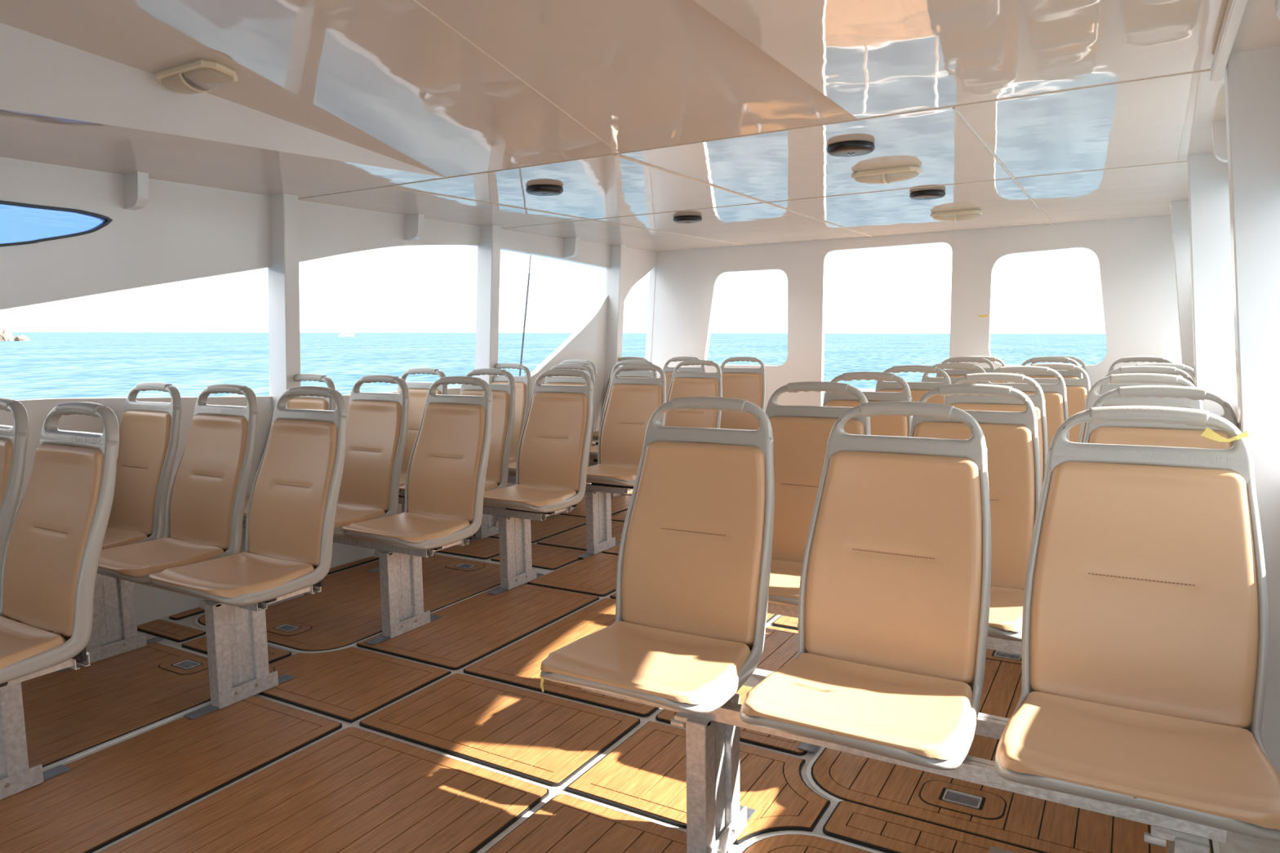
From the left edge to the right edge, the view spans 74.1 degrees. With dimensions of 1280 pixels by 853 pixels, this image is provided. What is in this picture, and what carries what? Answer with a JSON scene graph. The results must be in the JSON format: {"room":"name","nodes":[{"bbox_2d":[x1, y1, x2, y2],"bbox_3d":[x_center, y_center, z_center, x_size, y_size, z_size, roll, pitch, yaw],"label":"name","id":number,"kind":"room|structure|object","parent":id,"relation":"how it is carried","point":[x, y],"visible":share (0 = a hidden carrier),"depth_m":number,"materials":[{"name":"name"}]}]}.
{"room":"ship interior","nodes":[
{"label":"ship interior","id":0,"kind":"room"},
{"bbox_2d":[0,156,657,625],"bbox_3d":[-1.975,-0.148,4.061,0.209,1.990,8.200,3,7,30],"label":"wall","id":1,"kind":"structure","parent":0,"point":[184,232],"depth_m":3.80,"materials":[{"name":"white paint"}]},
{"bbox_2d":[0,200,112,246],"bbox_3d":[-2.599,-0.630,2.814,0.051,0.337,1.635,3,7,30],"label":"window","id":2,"kind":"structure","parent":1,"relation":"in","point":[20,224],"depth_m":3.27,"materials":[{"name":"blue glass"}]},
{"bbox_2d":[123,171,148,210],"bbox_3d":[-2.087,-0.983,3.510,0.130,0.160,0.045,3,7,30],"label":"trim","id":3,"kind":"structure","parent":1,"relation":"attached to","point":[135,184],"depth_m":3.49,"materials":[{"name":"white plastic"}]},
{"bbox_2d":[267,193,300,419],"bbox_3d":[-1.782,-0.161,4.249,0.273,1.970,0.080,3,7,30],"label":"pillar","id":4,"kind":"structure","parent":1,"relation":"attached to","point":[283,279],"depth_m":4.14,"materials":[{"name":"white paint"}]},
{"bbox_2d":[404,213,424,240],"bbox_3d":[-1.294,-1.149,4.855,0.130,0.160,0.045,3,7,30],"label":"trim","id":5,"kind":"structure","parent":1,"relation":"attached to","point":[414,224],"depth_m":4.83,"materials":[{"name":"white plastic"}]},
{"bbox_2d":[475,225,501,383],"bbox_3d":[-1.011,-0.317,5.562,0.269,1.982,0.080,3,7,30],"label":"trim","id":6,"kind":"structure","parent":1,"relation":"attached to","point":[489,249],"depth_m":5.46,"materials":[{"name":"white paint"}]},
{"bbox_2d":[563,237,579,257],"bbox_3d":[-0.506,-1.315,6.191,0.130,0.160,0.045,3,7,30],"label":"trim","id":7,"kind":"structure","parent":1,"relation":"attached to","point":[571,245],"depth_m":6.17,"materials":[{"name":"white plastic"}]},
{"bbox_2d":[604,244,626,395],"bbox_3d":[-0.228,-0.475,6.890,0.270,1.995,0.080,3,7,30],"label":"trim","id":8,"kind":"structure","parent":1,"relation":"attached to","point":[615,282],"depth_m":6.78,"materials":[{"name":"white paint"}]},
{"bbox_2d":[297,69,1210,199],"bbox_3d":[-0.045,-1.049,3.242,3.870,0.006,0.005,3,7,30],"label":"trim","id":9,"kind":"structure","parent":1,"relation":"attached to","point":[1207,69],"depth_m":2.89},
{"bbox_2d":[502,160,1186,228],"bbox_3d":[0.737,-1.213,4.570,3.810,0.005,0.024,3,7,30],"label":"trim","id":10,"kind":"structure","parent":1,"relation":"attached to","point":[1184,161],"depth_m":4.29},
{"bbox_2d":[0,0,1279,251],"bbox_3d":[-0.173,-1.327,2.871,4.400,0.705,8.210,3,7,30],"label":"ceiling","id":11,"kind":"structure","parent":0,"point":[328,96],"depth_m":2.75,"materials":[{"name":"white plastic"}]},
{"bbox_2d":[155,58,238,94],"bbox_3d":[-1.434,-1.117,2.743,0.304,0.079,0.134,3,7,30],"label":"ceiling lamp","id":12,"kind":"object","parent":11,"relation":"attached to","point":[201,75],"visible":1,"depth_m":2.69,"materials":[{"name":"beige plastic"}]},
{"bbox_2d":[413,0,619,152],"bbox_3d":[-1.032,-1.155,1.263,0.355,0.658,4.351,3,7,30],"label":"trim","id":13,"kind":"structure","parent":11,"relation":"attached to","point":[415,1],"depth_m":2.58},
{"bbox_2d":[525,184,563,195],"bbox_3d":[-0.450,-1.111,4.003,0.176,0.034,0.176,3,7,30],"label":"ceiling speaker","id":14,"kind":"object","parent":11,"relation":"attached to","point":[538,189],"visible":1,"depth_m":3.95,"materials":[{"name":"black plastic"}]},
{"bbox_2d":[673,215,702,223],"bbox_3d":[0.289,-1.254,5.149,0.176,0.034,0.176,3,7,30],"label":"ceiling speaker","id":15,"kind":"object","parent":11,"relation":"attached to","point":[682,219],"visible":1,"depth_m":5.09,"materials":[{"name":"black plastic"}]},
{"bbox_2d":[826,140,875,156],"bbox_3d":[0.793,-1.041,3.192,0.176,0.034,0.176,3,7,30],"label":"ceiling speaker","id":16,"kind":"object","parent":11,"relation":"attached to","point":[851,148],"visible":1,"depth_m":3.14,"materials":[{"name":"black plastic"}]},
{"bbox_2d":[851,164,921,184],"bbox_3d":[1.076,-1.092,3.708,0.290,0.061,0.120,3,7,30],"label":"ceiling lamp","id":17,"kind":"object","parent":11,"relation":"attached to","point":[900,173],"visible":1,"depth_m":3.66,"materials":[{"name":"beige plastic"}]},
{"bbox_2d":[909,189,945,199],"bbox_3d":[1.474,-1.185,4.349,0.176,0.034,0.176,3,7,30],"label":"ceiling speaker","id":18,"kind":"object","parent":11,"relation":"attached to","point":[929,194],"visible":1,"depth_m":4.29,"materials":[{"name":"black plastic"}]},
{"bbox_2d":[930,208,982,221],"bbox_3d":[1.904,-1.265,5.107,0.290,0.061,0.120,3,7,30],"label":"ceiling lamp","id":19,"kind":"object","parent":11,"relation":"attached to","point":[968,214],"visible":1,"depth_m":5.06,"materials":[{"name":"beige plastic"}]},
{"bbox_2d":[1209,0,1247,82],"bbox_3d":[0.561,-0.742,0.611,0.025,0.045,3.760,3,7,30],"label":"trim","id":20,"kind":"structure","parent":11,"relation":"attached to","point":[1235,9],"depth_m":1.90,"materials":[{"name":"white paint"}]},
{"bbox_2d":[0,489,1279,852],"bbox_3d":[-0.797,1.085,2.051,4.550,0.090,14.500,3,7,30],"label":"floor","id":21,"kind":"structure","parent":0,"point":[442,735],"depth_m":2.50,"materials":[{"name":"brown wood"}]},
{"bbox_2d":[21,641,210,771],"bbox_3d":[-2.112,0.978,2.827,0.946,0.015,1.351,3,7,30],"label":"floor panel","id":22,"kind":"object","parent":21,"relation":"on","point":[70,714],"visible":0.62,"depth_m":2.97,"materials":[{"name":"brown wood"}]},
{"bbox_2d":[0,652,90,799],"bbox_3d":[-2.145,0.809,2.511,1.267,0.395,0.395,3,7,30],"label":"frame","id":23,"kind":"object","parent":22,"relation":"on","point":[16,776],"visible":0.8,"depth_m":2.34,"materials":[{"name":"metal"}]},
{"bbox_2d":[0,397,28,573],"bbox_3d":[-2.100,0.276,2.420,0.444,0.682,0.555,3,7,31],"label":"seat","id":24,"kind":"object","parent":23,"relation":"on","point":[13,439],"visible":0.99,"depth_m":2.49,"materials":[{"name":"grey plastic"}]},
{"bbox_2d":[0,401,119,687],"bbox_3d":[-1.679,0.296,2.174,0.444,0.682,0.555,3,7,30],"label":"seat","id":25,"kind":"object","parent":23,"relation":"on","point":[52,551],"visible":1,"depth_m":2.27,"materials":[{"name":"grey plastic"}]},
{"bbox_2d":[57,573,321,719],"bbox_3d":[-1.758,0.734,3.168,1.267,0.395,0.395,3,7,30],"label":"frame","id":26,"kind":"object","parent":22,"relation":"on","point":[237,643],"visible":0.66,"depth_m":2.99,"materials":[{"name":"metal"}]},
{"bbox_2d":[102,382,181,549],"bbox_3d":[-2.133,0.180,3.323,0.444,0.682,0.556,3,7,30],"label":"seat","id":27,"kind":"object","parent":26,"relation":"on","point":[149,431],"visible":0.72,"depth_m":3.42,"materials":[{"name":"beige leather"}]},
{"bbox_2d":[97,383,257,584],"bbox_3d":[-1.713,0.200,3.078,0.444,0.682,0.555,3,7,31],"label":"seat","id":28,"kind":"object","parent":26,"relation":"on","point":[208,492],"visible":0.9,"depth_m":3.17,"materials":[{"name":"grey plastic"}]},
{"bbox_2d":[148,386,347,605],"bbox_3d":[-1.293,0.221,2.833,0.444,0.682,0.555,3,7,30],"label":"seat","id":29,"kind":"object","parent":26,"relation":"on","point":[293,500],"visible":1,"depth_m":2.92,"materials":[{"name":"grey plastic"}]},
{"bbox_2d":[194,554,500,653],"bbox_3d":[-1.310,0.822,4.189,0.946,0.015,1.416,3,7,30],"label":"floor panel","id":30,"kind":"object","parent":21,"relation":"on","point":[346,613],"visible":0.71,"depth_m":4.01,"materials":[{"name":"brown wood"}]},
{"bbox_2d":[242,521,468,645],"bbox_3d":[-1.371,0.658,3.826,1.267,0.395,0.395,3,7,30],"label":"frame","id":31,"kind":"object","parent":30,"relation":"on","point":[401,578],"visible":0.4,"depth_m":3.59,"materials":[{"name":"metal"}]},
{"bbox_2d":[243,373,335,522],"bbox_3d":[-1.746,0.105,3.981,0.444,0.682,0.555,3,7,30],"label":"seat","id":32,"kind":"object","parent":31,"relation":"on","point":[313,402],"visible":0.12,"depth_m":4.11,"materials":[{"name":"grey plastic"}]},
{"bbox_2d":[333,374,408,536],"bbox_3d":[-1.325,0.125,3.735,0.444,0.682,0.555,3,7,31],"label":"seat","id":33,"kind":"object","parent":31,"relation":"on","point":[377,423],"visible":0.81,"depth_m":3.84,"materials":[{"name":"beige leather"}]},
{"bbox_2d":[342,376,492,550],"bbox_3d":[-0.905,0.146,3.490,0.444,0.682,0.555,3,7,30],"label":"seat","id":34,"kind":"object","parent":31,"relation":"on","point":[446,477],"visible":1,"depth_m":3.58,"materials":[{"name":"beige leather"}]},
{"bbox_2d":[367,497,571,595],"bbox_3d":[-0.983,0.583,4.484,1.267,0.395,0.395,3,7,30],"label":"frame","id":35,"kind":"object","parent":30,"relation":"on","point":[516,570],"visible":0.41,"depth_m":4.23,"materials":[{"name":"metal"}]},
{"bbox_2d":[396,367,447,497],"bbox_3d":[-1.357,0.030,4.637,0.444,0.682,0.555,3,7,31],"label":"seat","id":36,"kind":"object","parent":35,"relation":"on","point":[418,391],"visible":0.32,"depth_m":4.77,"materials":[{"name":"grey plastic"}]},
{"bbox_2d":[399,368,515,497],"bbox_3d":[-0.940,0.050,4.394,0.444,0.682,0.556,3,7,30],"label":"seat","id":37,"kind":"object","parent":35,"relation":"on","point":[503,412],"visible":0.43,"depth_m":4.46,"materials":[{"name":"grey plastic"}]},
{"bbox_2d":[483,368,593,515],"bbox_3d":[-0.516,0.070,4.147,0.444,0.682,0.555,3,7,31],"label":"seat","id":38,"kind":"object","parent":35,"relation":"on","point":[553,455],"visible":0.97,"depth_m":4.25,"materials":[{"name":"beige leather"}]},
{"bbox_2d":[468,475,632,558],"bbox_3d":[-0.596,0.508,5.142,1.267,0.395,0.395,3,7,30],"label":"frame","id":39,"kind":"object","parent":21,"relation":"on","point":[597,498],"visible":0.57,"depth_m":4.92,"materials":[{"name":"metal"}]},
{"bbox_2d":[490,363,531,463],"bbox_3d":[-0.972,-0.045,5.297,0.444,0.682,0.556,3,7,30],"label":"seat","id":40,"kind":"object","parent":39,"relation":"on","point":[522,384],"visible":0.34,"depth_m":5.37,"materials":[{"name":"grey plastic"}]},
{"bbox_2d":[507,363,595,475],"bbox_3d":[-0.552,-0.025,5.052,0.444,0.682,0.555,3,7,30],"label":"seat","id":41,"kind":"object","parent":39,"relation":"on","point":[549,380],"visible":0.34,"depth_m":5.19,"materials":[{"name":"grey plastic"}]},
{"bbox_2d":[586,364,666,488],"bbox_3d":[-0.129,-0.005,4.805,0.444,0.682,0.555,3,7,31],"label":"seat","id":42,"kind":"object","parent":39,"relation":"on","point":[631,403],"visible":0.84,"depth_m":4.93,"materials":[{"name":"beige leather"}]},
{"bbox_2d":[546,458,597,518],"bbox_3d":[-0.209,0.433,5.799,1.267,0.395,0.395,3,7,30],"label":"frame","id":43,"kind":"object","parent":21,"relation":"on","point":[592,462],"visible":0.05,"depth_m":5.90,"materials":[{"name":"metal"}]},
{"bbox_2d":[554,359,597,446],"bbox_3d":[-0.584,-0.121,5.954,0.444,0.682,0.555,3,7,30],"label":"seat","id":44,"kind":"object","parent":43,"relation":"on","point":[573,361],"visible":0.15,"depth_m":6.06,"materials":[{"name":"grey plastic"}]},
{"bbox_2d":[589,360,657,462],"bbox_3d":[-0.164,-0.100,5.709,0.444,0.682,0.555,3,7,31],"label":"seat","id":45,"kind":"object","parent":43,"relation":"on","point":[653,374],"visible":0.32,"depth_m":5.87,"materials":[{"name":"grey plastic"}]},
{"bbox_2d":[664,360,722,428],"bbox_3d":[0.258,-0.080,5.463,0.444,0.682,0.555,3,7,31],"label":"seat","id":46,"kind":"object","parent":43,"relation":"on","point":[682,384],"visible":0.59,"depth_m":5.60,"materials":[{"name":"beige leather"}]},
{"bbox_2d":[591,443,631,497],"bbox_3d":[0.178,0.358,6.457,1.267,0.395,0.395,3,7,30],"label":"frame","id":47,"kind":"object","parent":21,"relation":"on","point":[612,495],"visible":0.09,"depth_m":6.63,"materials":[{"name":"metal"}]},
{"bbox_2d":[592,356,650,444],"bbox_3d":[-0.196,-0.196,6.611,0.444,0.682,0.555,3,7,30],"label":"seat","id":48,"kind":"object","parent":47,"relation":"on","point":[596,434],"visible":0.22,"depth_m":6.76,"materials":[{"name":"grey plastic"}]},
{"bbox_2d":[662,356,706,399],"bbox_3d":[0.222,-0.176,6.368,0.444,0.682,0.555,3,7,30],"label":"seat","id":49,"kind":"object","parent":47,"relation":"on","point":[668,371],"visible":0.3,"depth_m":6.56,"materials":[{"name":"grey plastic"}]},
{"bbox_2d":[720,356,765,430],"bbox_3d":[0.642,-0.155,6.122,0.444,0.682,0.555,3,7,30],"label":"seat","id":50,"kind":"object","parent":47,"relation":"on","point":[748,384],"visible":0.52,"depth_m":6.25,"materials":[{"name":"beige leather"}]},
{"bbox_2d":[736,832,879,852],"bbox_3d":[0.410,1.099,1.360,1.006,0.015,1.356,3,7,30],"label":"floor panel","id":51,"kind":"object","parent":21,"relation":"on","point":[782,842],"visible":1,"depth_m":2.07,"materials":[{"name":"brown wood"}]},
{"bbox_2d":[857,388,875,391],"bbox_3d":[2.365,0.074,7.488,3.977,0.706,1.631,3,7,30],"label":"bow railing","id":52,"kind":"object","parent":21,"relation":"on","point":[860,389],"visible":0.02,"depth_m":8.38,"materials":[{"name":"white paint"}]},
{"bbox_2d":[581,668,1226,852],"bbox_3d":[0.468,0.841,1.870,1.335,0.395,0.395,3,7,30],"label":"frame","id":53,"kind":"object","parent":21,"relation":"on","point":[716,819],"visible":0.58,"depth_m":1.94,"materials":[{"name":"metal"}]},
{"bbox_2d":[540,396,774,714],"bbox_3d":[0.060,0.286,2.050,0.444,0.682,0.555,3,7,30],"label":"seat","id":54,"kind":"object","parent":53,"relation":"on","point":[687,632],"visible":1,"depth_m":2.14,"materials":[{"name":"grey plastic"}]},
{"bbox_2d":[539,675,543,692],"bbox_3d":[-0.234,0.611,2.018,0.013,0.042,0.008,3,7,30],"label":"ribbon","id":55,"kind":"object","parent":54,"relation":"hanging from","point":[541,678],"visible":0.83,"depth_m":2.02,"materials":[{"name":"yellow"}]},
{"bbox_2d":[740,401,991,770],"bbox_3d":[0.498,0.305,1.807,0.444,0.682,0.555,3,7,31],"label":"seat","id":56,"kind":"object","parent":53,"relation":"on","point":[895,589],"visible":1,"depth_m":1.90,"materials":[{"name":"grey plastic"}]},
{"bbox_2d":[994,405,1279,842],"bbox_3d":[0.929,0.322,1.572,0.444,0.682,0.556,3,7,30],"label":"seat","id":57,"kind":"object","parent":53,"relation":"on","point":[1145,616],"visible":1,"depth_m":1.67,"materials":[{"name":"beige leather"}]},
{"bbox_2d":[1200,426,1257,442],"bbox_3d":[1.144,0.016,1.648,0.092,0.028,0.023,3,7,30],"label":"ribbon","id":58,"kind":"object","parent":57,"relation":"attached to","point":[1208,433],"visible":1,"depth_m":1.65,"materials":[{"name":"yellow"}]},
{"bbox_2d":[988,846,1014,852],"bbox_3d":[0.698,0.939,1.413,0.300,0.284,0.305,3,7,30],"label":"floor panel","id":59,"kind":"object","parent":21,"relation":"on","point":[993,850],"visible":1,"depth_m":1.56,"materials":[{"name":"brown plastic"}]},
{"bbox_2d":[806,648,1219,852],"bbox_3d":[1.207,0.946,2.704,0.996,0.015,1.446,3,7,30],"label":"floor panel","id":60,"kind":"object","parent":21,"relation":"on","point":[1036,824],"visible":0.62,"depth_m":2.25,"materials":[{"name":"brown wood"}]},
{"bbox_2d":[767,603,1022,752],"bbox_3d":[0.882,0.767,2.512,1.333,0.395,0.395,3,7,30],"label":"frame","id":61,"kind":"object","parent":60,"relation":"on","point":[993,643],"visible":0.03,"depth_m":2.53,"materials":[{"name":"metal"}]},
{"bbox_2d":[764,381,871,608],"bbox_3d":[0.477,0.212,2.690,0.444,0.682,0.555,3,7,30],"label":"seat","id":62,"kind":"object","parent":61,"relation":"on","point":[801,433],"visible":0.45,"depth_m":2.83,"materials":[{"name":"grey plastic"}]},
{"bbox_2d":[908,383,1041,641],"bbox_3d":[0.913,0.232,2.449,0.444,0.682,0.555,3,7,31],"label":"seat","id":63,"kind":"object","parent":61,"relation":"on","point":[1011,437],"visible":0.48,"depth_m":2.52,"materials":[{"name":"grey plastic"}]},
{"bbox_2d":[1083,385,1238,448],"bbox_3d":[1.347,0.248,2.212,0.444,0.682,0.555,3,7,31],"label":"seat","id":64,"kind":"object","parent":61,"relation":"on","point":[1132,433],"visible":0.24,"depth_m":2.38,"materials":[{"name":"grey plastic"}]},
{"bbox_3d":[1.235,0.691,3.190,1.335,0.395,0.395,3,7,30],"label":"frame","id":65,"kind":"object","parent":21,"relation":"on","visible":0},
{"bbox_2d":[822,371,912,436],"bbox_3d":[0.830,0.135,3.368,0.444,0.682,0.556,3,7,30],"label":"seat","id":66,"kind":"object","parent":65,"relation":"on","point":[882,425],"visible":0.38,"depth_m":3.50,"materials":[{"name":"grey plastic"}]},
{"bbox_2d":[943,373,1048,486],"bbox_3d":[1.263,0.154,3.129,0.444,0.682,0.555,3,7,30],"label":"seat","id":67,"kind":"object","parent":65,"relation":"on","point":[966,402],"visible":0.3,"depth_m":3.27,"materials":[{"name":"grey plastic"}]},
{"bbox_2d":[1077,373,1202,443],"bbox_3d":[1.699,0.171,2.890,0.444,0.682,0.556,3,7,31],"label":"seat","id":68,"kind":"object","parent":65,"relation":"on","point":[1184,402],"visible":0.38,"depth_m":3.06,"materials":[{"name":"grey plastic"}]},
{"bbox_3d":[1.640,0.616,3.837,1.335,0.395,0.395,3,7,30],"label":"frame","id":69,"kind":"object","parent":21,"relation":"on","visible":0},
{"bbox_2d":[875,364,951,404],"bbox_3d":[1.234,0.061,4.016,0.444,0.682,0.555,3,7,30],"label":"seat","id":70,"kind":"object","parent":69,"relation":"on","point":[917,389],"visible":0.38,"depth_m":4.17,"materials":[{"name":"grey plastic"}]},
{"bbox_2d":[982,365,1069,448],"bbox_3d":[1.668,0.080,3.776,0.444,0.682,0.556,3,7,30],"label":"seat","id":71,"kind":"object","parent":69,"relation":"on","point":[1055,394],"visible":0.26,"depth_m":3.87,"materials":[{"name":"grey plastic"}]},
{"bbox_2d":[1098,365,1195,395],"bbox_3d":[2.103,0.097,3.538,0.444,0.682,0.555,3,7,30],"label":"seat","id":72,"kind":"object","parent":69,"relation":"on","point":[1105,388],"visible":0.13,"depth_m":3.72,"materials":[{"name":"grey plastic"}]},
{"bbox_3d":[2.060,0.550,4.477,1.295,0.380,0.395,3,7,30],"label":"frame","id":73,"kind":"object","parent":21,"relation":"on","visible":0},
{"bbox_2d":[920,363,986,383],"bbox_3d":[1.671,0.002,4.646,0.444,0.682,0.555,3,7,30],"label":"seat","id":74,"kind":"object","parent":73,"relation":"on","point":[926,378],"visible":0.17,"depth_m":4.82,"materials":[{"name":"grey plastic"}]},
{"bbox_2d":[1015,363,1090,442],"bbox_3d":[2.108,0.021,4.405,0.444,0.682,0.555,3,7,31],"label":"seat","id":75,"kind":"object","parent":73,"relation":"on","point":[1077,389],"visible":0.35,"depth_m":4.50,"materials":[{"name":"grey plastic"}]},
{"bbox_2d":[1118,363,1194,385],"bbox_3d":[2.542,0.038,4.168,0.444,0.682,0.555,3,7,31],"label":"seat","id":76,"kind":"object","parent":73,"relation":"on","point":[1182,366],"visible":0.07,"depth_m":4.33,"materials":[{"name":"grey plastic"}]},
{"bbox_3d":[2.404,0.465,5.159,1.335,0.395,0.395,3,7,30],"label":"frame","id":77,"kind":"object","parent":21,"relation":"on","visible":0},
{"bbox_2d":[935,356,995,382],"bbox_3d":[1.999,-0.090,5.337,0.444,0.682,0.556,3,7,31],"label":"seat","id":78,"kind":"object","parent":77,"relation":"on","point":[952,373],"visible":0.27,"depth_m":5.51,"materials":[{"name":"grey plastic"}]},
{"bbox_2d":[1017,356,1082,378],"bbox_3d":[2.432,-0.071,5.098,0.444,0.682,0.555,3,7,30],"label":"seat","id":79,"kind":"object","parent":77,"relation":"on","point":[1065,374],"visible":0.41,"depth_m":5.25,"materials":[{"name":"grey plastic"}]},
{"bbox_2d":[1106,355,1178,383],"bbox_3d":[2.867,-0.054,4.860,0.444,0.682,0.555,3,7,30],"label":"seat","id":80,"kind":"object","parent":77,"relation":"on","point":[1135,358],"visible":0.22,"depth_m":5.04,"materials":[{"name":"grey plastic"}]},
{"bbox_3d":[2.680,0.417,5.627,1.335,0.384,0.395,3,7,30],"label":"frame","id":81,"kind":"object","parent":21,"relation":"on","visible":0},
{"bbox_2d":[952,355,1007,382],"bbox_3d":[2.274,-0.134,5.805,0.444,0.682,0.555,3,7,30],"label":"seat","id":82,"kind":"object","parent":81,"relation":"on","point":[990,358],"visible":0.06,"depth_m":5.94,"materials":[{"name":"grey plastic"}]},
{"bbox_2d":[1030,355,1087,377],"bbox_3d":[2.708,-0.114,5.566,0.444,0.682,0.555,3,7,30],"label":"seat","id":83,"kind":"object","parent":81,"relation":"on","point":[1083,366],"visible":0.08,"depth_m":5.68,"materials":[{"name":"grey plastic"}]},
{"bbox_2d":[650,215,1182,409],"bbox_3d":[1.879,-0.466,6.510,4.330,2.000,0.055,3,7,30],"label":"wall","id":84,"kind":"structure","parent":0,"point":[1135,255],"depth_m":6.16,"materials":[{"name":"white paint"}]},
{"bbox_2d":[389,186,747,245],"bbox_3d":[-0.137,-1.294,5.419,0.207,0.037,3.670,3,7,30],"label":"trim","id":85,"kind":"structure","parent":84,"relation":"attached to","point":[389,186],"depth_m":4.79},
{"bbox_2d":[615,154,872,236],"bbox_3d":[0.832,-1.247,4.854,0.015,0.041,3.670,3,7,30],"label":"trim","id":86,"kind":"structure","parent":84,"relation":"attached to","point":[617,155],"depth_m":4.11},
{"bbox_2d":[977,314,988,317],"bbox_3d":[2.461,-0.793,6.095,0.085,0.022,0.004,3,7,30],"label":"scrap","id":87,"kind":"object","parent":84,"relation":"attached to","point":[980,316],"visible":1,"depth_m":6.09,"materials":[{"name":"yellow"}]},
{"bbox_2d":[951,106,1052,224],"bbox_3d":[1.900,-1.196,4.231,0.030,0.041,3.670,3,7,30],"label":"trim","id":88,"kind":"structure","parent":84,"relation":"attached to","point":[954,108],"depth_m":3.40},
{"bbox_3d":[1.611,0.025,1.969,0.219,1.990,8.200,3,7,30],"label":"wall","id":89,"kind":"structure","parent":0,"visible":0},
{"bbox_2d":[1169,200,1194,378],"bbox_3d":[3.207,-0.309,4.886,0.350,1.995,0.080,3,7,30],"label":"trim","id":90,"kind":"structure","parent":89,"relation":"attached to","point":[1180,216],"depth_m":4.84,"materials":[{"name":"white paint"}]},
{"bbox_2d":[1186,152,1238,422],"bbox_3d":[2.433,-0.150,3.553,0.329,1.982,0.080,3,7,30],"label":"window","id":91,"kind":"structure","parent":89,"relation":"attached to","point":[1210,235],"depth_m":3.50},
{"bbox_2d":[1211,120,1227,162],"bbox_3d":[2.035,-0.988,2.913,0.131,0.160,0.045,3,7,30],"label":"trim","id":92,"kind":"structure","parent":89,"relation":"attached to","point":[1219,132],"depth_m":2.91,"materials":[{"name":"white plastic"}]},
{"bbox_2d":[1224,45,1279,775],"bbox_3d":[1.670,0.006,2.236,0.308,1.970,0.080,3,7,30],"label":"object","id":93,"kind":"structure","parent":89,"relation":"attached to","point":[1251,77],"depth_m":2.19,"materials":[{"name":"white paint"}]},
{"bbox_2d":[1274,0,1279,20],"bbox_3d":[1.244,-0.822,1.567,0.131,0.160,0.045,3,7,30],"label":"trim","id":94,"kind":"structure","parent":89,"relation":"attached to","point":[1277,2],"depth_m":1.60,"materials":[{"name":"white plastic"}]},
{"label":"outside","id":95,"kind":"structure","parent":0,"visible":0},
{"bbox_2d":[0,332,1106,401],"bbox_3d":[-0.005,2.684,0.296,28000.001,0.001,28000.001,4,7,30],"label":"sea","id":96,"kind":"structure","parent":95,"point":[51,365],"depth_m":100.58,"materials":[{"name":"liquid"}]},
{"bbox_2d":[0,328,14,341],"bbox_3d":[-187.515,-25.158,250.289,4.819,7.168,4.713,3,7,30],"label":"rock","id":97,"kind":"object","parent":96,"relation":"in","point":[5,335],"visible":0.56,"depth_m":249.20,"materials":[{"name":"stone"}]},
{"bbox_2d":[13,334,30,341],"bbox_3d":[-184.493,-25.563,252.845,4.323,3.745,3.955,3,7,30],"label":"rock","id":98,"kind":"object","parent":96,"relation":"in","point":[20,338],"visible":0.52,"depth_m":251.71,"materials":[{"name":"stone"}]},
{"bbox_2d":[337,330,354,336],"bbox_3d":[-195.315,-61.605,563.898,10.000,4.050,3.000,-3,7,-21],"label":"motor yacht","id":99,"kind":"object","parent":96,"relation":"on","point":[343,334],"visible":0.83,"depth_m":562.55,"materials":[{"name":"white paint"}]},
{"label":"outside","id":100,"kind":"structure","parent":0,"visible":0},
{"bbox_2d":[519,254,531,376],"bbox_3d":[-0.944,-0.717,6.864,0.014,2.103,0.421,3,7,30],"label":"mooring rope","id":101,"kind":"object","parent":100,"point":[530,263],"visible":0.39,"depth_m":6.87,"materials":[{"name":"grey fabric"}]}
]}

